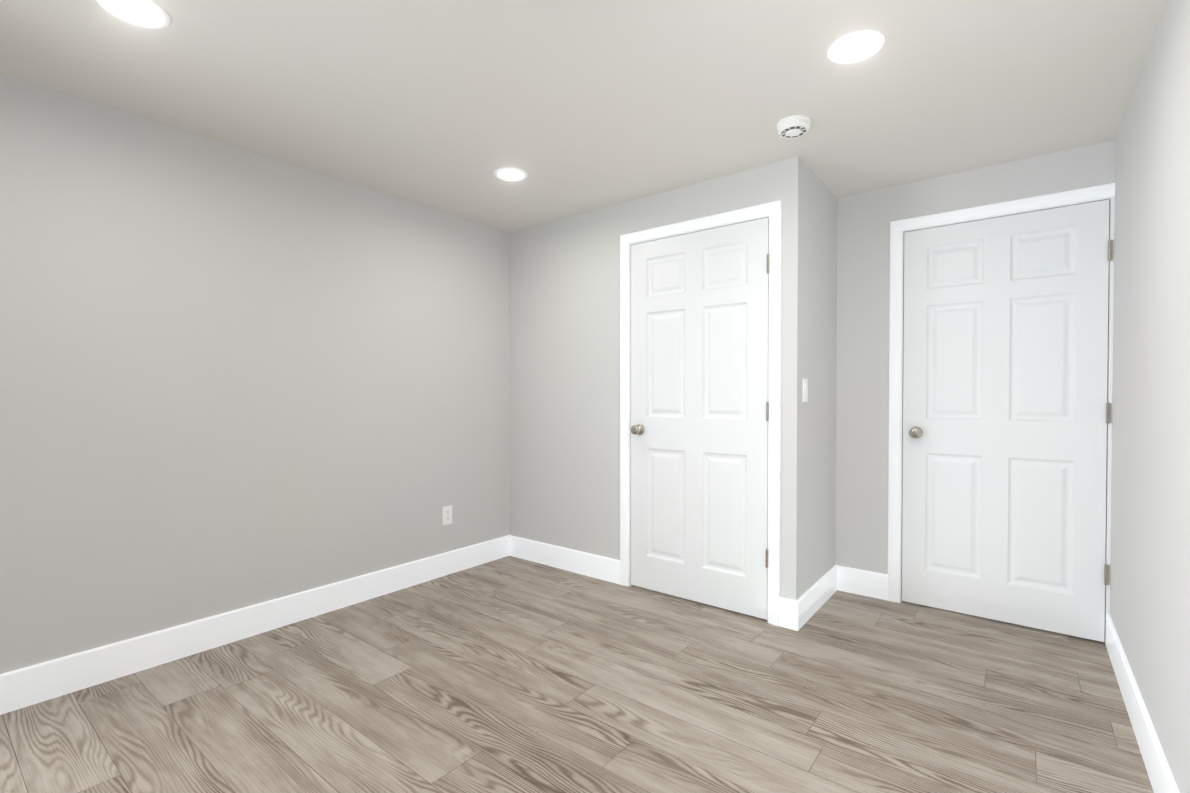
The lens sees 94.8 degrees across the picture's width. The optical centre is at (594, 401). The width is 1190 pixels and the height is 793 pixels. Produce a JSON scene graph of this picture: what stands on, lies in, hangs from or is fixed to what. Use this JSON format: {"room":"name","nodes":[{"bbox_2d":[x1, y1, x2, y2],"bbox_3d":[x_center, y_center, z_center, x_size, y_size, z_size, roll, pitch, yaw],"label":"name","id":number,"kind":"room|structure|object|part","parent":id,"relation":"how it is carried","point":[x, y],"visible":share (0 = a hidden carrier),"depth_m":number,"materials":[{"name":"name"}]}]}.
{"room":"empty bedroom","nodes":[
{"label":"empty bedroom","id":0,"kind":"room"},
{"bbox_2d":[0,73,509,673],"bbox_3d":[-1.453,-0.036,2.874,0.120,2.270,4.240,1,1,38],"label":"wall","id":1,"kind":"structure","parent":0,"point":[232,377],"depth_m":2.45,"materials":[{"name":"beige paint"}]},
{"bbox_2d":[0,535,509,714],"bbox_3d":[-1.617,1.032,2.571,0.013,0.140,3.300,1,1,38],"label":"baseboard","id":2,"kind":"structure","parent":1,"relation":"attached to","point":[35,684],"depth_m":2.45,"materials":[{"name":"white wood"}]},
{"bbox_2d":[443,505,451,524],"bbox_3d":[-0.928,0.720,3.451,0.007,0.115,0.070,1,1,38],"label":"duplex electrical outlet","id":3,"kind":"object","parent":1,"relation":"attached to","point":[447,515],"visible":1,"depth_m":3.45,"materials":[{"name":"white plastic"}]},
{"bbox_2d":[0,556,1153,792],"bbox_3d":[0.119,1.131,2.229,3.410,0.050,5.140,1,1,38],"label":"floor","id":4,"kind":"structure","parent":0,"point":[508,674],"depth_m":1.99,"materials":[{"name":"plastic"}]},
{"bbox_2d":[0,0,1165,232],"bbox_3d":[0.119,-1.193,2.200,3.410,0.060,5.140,1,1,38],"label":"ceiling","id":5,"kind":"structure","parent":0,"point":[570,108],"depth_m":2.01,"materials":[{"name":"paint"}]},
{"bbox_2d":[96,0,170,28],"bbox_3d":[-1.358,-1.153,1.611,0.172,0.006,0.172,1,1,38],"label":"recessed light","id":6,"kind":"object","parent":5,"relation":"in","point":[149,14],"visible":1,"depth_m":1.62,"materials":[{"name":"white plastic"}]},
{"bbox_2d":[494,167,527,181],"bbox_3d":[-0.434,-1.168,2.824,0.172,0.006,0.172,1,1,38],"label":"recessed light","id":7,"kind":"object","parent":5,"relation":"in","point":[510,174],"visible":1,"depth_m":2.82,"materials":[{"name":"white plastic"}]},
{"bbox_2d":[777,115,810,137],"bbox_3d":[0.832,-1.141,2.291,0.136,0.047,0.136,1,1,38],"label":"smoke detector","id":8,"kind":"object","parent":5,"relation":"attached to","point":[793,126],"visible":1,"depth_m":2.26,"materials":[{"name":"white plastic"}]},
{"bbox_2d":[827,30,884,63],"bbox_3d":[0.853,-1.155,1.791,0.172,0.006,0.172,1,1,38],"label":"recessed light","id":9,"kind":"object","parent":5,"relation":"in","point":[855,47],"visible":1,"depth_m":1.78,"materials":[{"name":"white plastic"}]},
{"bbox_2d":[509,157,805,599],"bbox_3d":[0.220,-0.042,3.292,2.000,2.270,0.120,1,1,38],"label":"wall","id":10,"kind":"structure","parent":0,"point":[564,382],"depth_m":3.41,"materials":[{"name":"beige paint"}]},
{"bbox_2d":[509,535,619,583],"bbox_3d":[-0.222,1.020,3.566,0.955,0.140,0.013,1,1,38],"label":"baseboard","id":11,"kind":"structure","parent":10,"relation":"attached to","point":[590,565],"depth_m":3.53,"materials":[{"name":"white wood"}]},
{"bbox_2d":[631,218,768,619],"bbox_3d":[0.525,0.087,2.961,0.820,2.000,0.100,1,1,38],"label":"closet door","id":12,"kind":"structure","parent":10,"relation":"in","point":[699,400],"depth_m":2.94,"materials":[{"name":"white paint"}]},
{"bbox_3d":[0.240,0.165,3.163,0.065,0.065,0.065,1,1,38],"label":"knob","id":13,"kind":"part","parent":12,"relation":"part of","materials":[{"name":"silver metal"}]},
{"bbox_2d":[620,200,781,625],"bbox_3d":[0.570,0.081,3.019,0.864,2.032,0.120,1,1,38],"label":"door frame","id":14,"kind":"structure","parent":10,"relation":"attached to","point":[757,218],"depth_m":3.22,"materials":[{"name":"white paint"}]},
{"bbox_2d":[766,254,768,567],"bbox_3d":[0.867,0.050,2.724,0.018,1.557,0.042,1,1,38],"label":"closet door hinges","id":15,"kind":"object","parent":10,"relation":"attached to","point":[767,411],"visible":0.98,"depth_m":2.71,"materials":[{"name":"silver metal"}]},
{"bbox_2d":[779,597,798,630],"bbox_3d":[0.941,1.031,2.656,0.091,0.140,0.013,1,1,38],"label":"baseboard","id":16,"kind":"structure","parent":10,"relation":"attached to","point":[788,613],"depth_m":2.65,"materials":[{"name":"white wood"}]},
{"bbox_2d":[804,165,836,592],"bbox_3d":[1.213,-0.038,3.035,0.120,2.270,0.700,1,1,38],"label":"wall","id":17,"kind":"structure","parent":0,"point":[820,376],"depth_m":2.92,"materials":[{"name":"beige paint"}]},
{"bbox_2d":[803,379,807,401],"bbox_3d":[1.047,-0.055,2.717,0.010,0.115,0.070,1,1,38],"label":"rocker light switch","id":18,"kind":"object","parent":17,"relation":"attached to","point":[805,390],"visible":1,"depth_m":2.71,"materials":[{"name":"white plastic"}]},
{"bbox_2d":[796,566,836,628],"bbox_3d":[1.187,1.028,2.907,0.013,0.140,0.687,1,1,38],"label":"baseboard","id":19,"kind":"structure","parent":17,"relation":"attached to","point":[816,596],"depth_m":2.87,"materials":[{"name":"white wood"}]},
{"bbox_2d":[835,140,1114,573],"bbox_3d":[1.899,-0.036,2.866,1.170,2.270,0.120,1,1,38],"label":"wall","id":20,"kind":"structure","parent":0,"point":[864,219],"depth_m":3.05,"materials":[{"name":"beige paint"}]},
{"bbox_2d":[835,565,887,600],"bbox_3d":[1.506,1.026,3.102,0.275,0.140,0.013,1,1,38],"label":"baseboard","id":21,"kind":"structure","parent":20,"relation":"attached to","point":[863,582],"depth_m":3.09,"materials":[{"name":"white wood"}]},
{"bbox_2d":[888,183,1114,644],"bbox_3d":[2.002,0.061,2.775,0.895,2.077,0.138,1,1,38],"label":"door frame","id":22,"kind":"structure","parent":20,"relation":"attached to","point":[897,227],"depth_m":2.96,"materials":[{"name":"white wood"}]},
{"bbox_2d":[902,200,1112,641],"bbox_3d":[1.988,0.091,2.705,0.825,2.000,0.100,1,1,38],"label":"entry door","id":23,"kind":"structure","parent":20,"relation":"in","point":[1005,358],"depth_m":2.69,"materials":[{"name":"white paint"}]},
{"bbox_3d":[1.701,0.168,2.909,0.065,0.065,0.065,1,1,38],"label":"knob","id":24,"kind":"part","parent":23,"relation":"part of","materials":[{"name":"silver metal"}]},
{"bbox_3d":[2.320,0.053,2.475,0.018,1.557,0.042,1,1,38],"label":"entry door hinges","id":25,"kind":"part","parent":23,"relation":"part of","materials":[{"name":"silver metal"}]},
{"bbox_2d":[1110,0,1189,792],"bbox_3d":[1.137,-0.012,0.846,0.120,2.270,4.240,1,1,38],"label":"wall","id":26,"kind":"structure","parent":0,"point":[1150,556],"depth_m":1.65,"materials":[{"name":"beige paint"}]},
{"bbox_2d":[1106,614,1178,792],"bbox_3d":[1.085,1.053,0.900,0.013,0.140,4.000,1,1,38],"label":"baseboard","id":27,"kind":"structure","parent":26,"relation":"attached to","point":[1161,777],"depth_m":1.75,"materials":[{"name":"white wood"}]}
]}

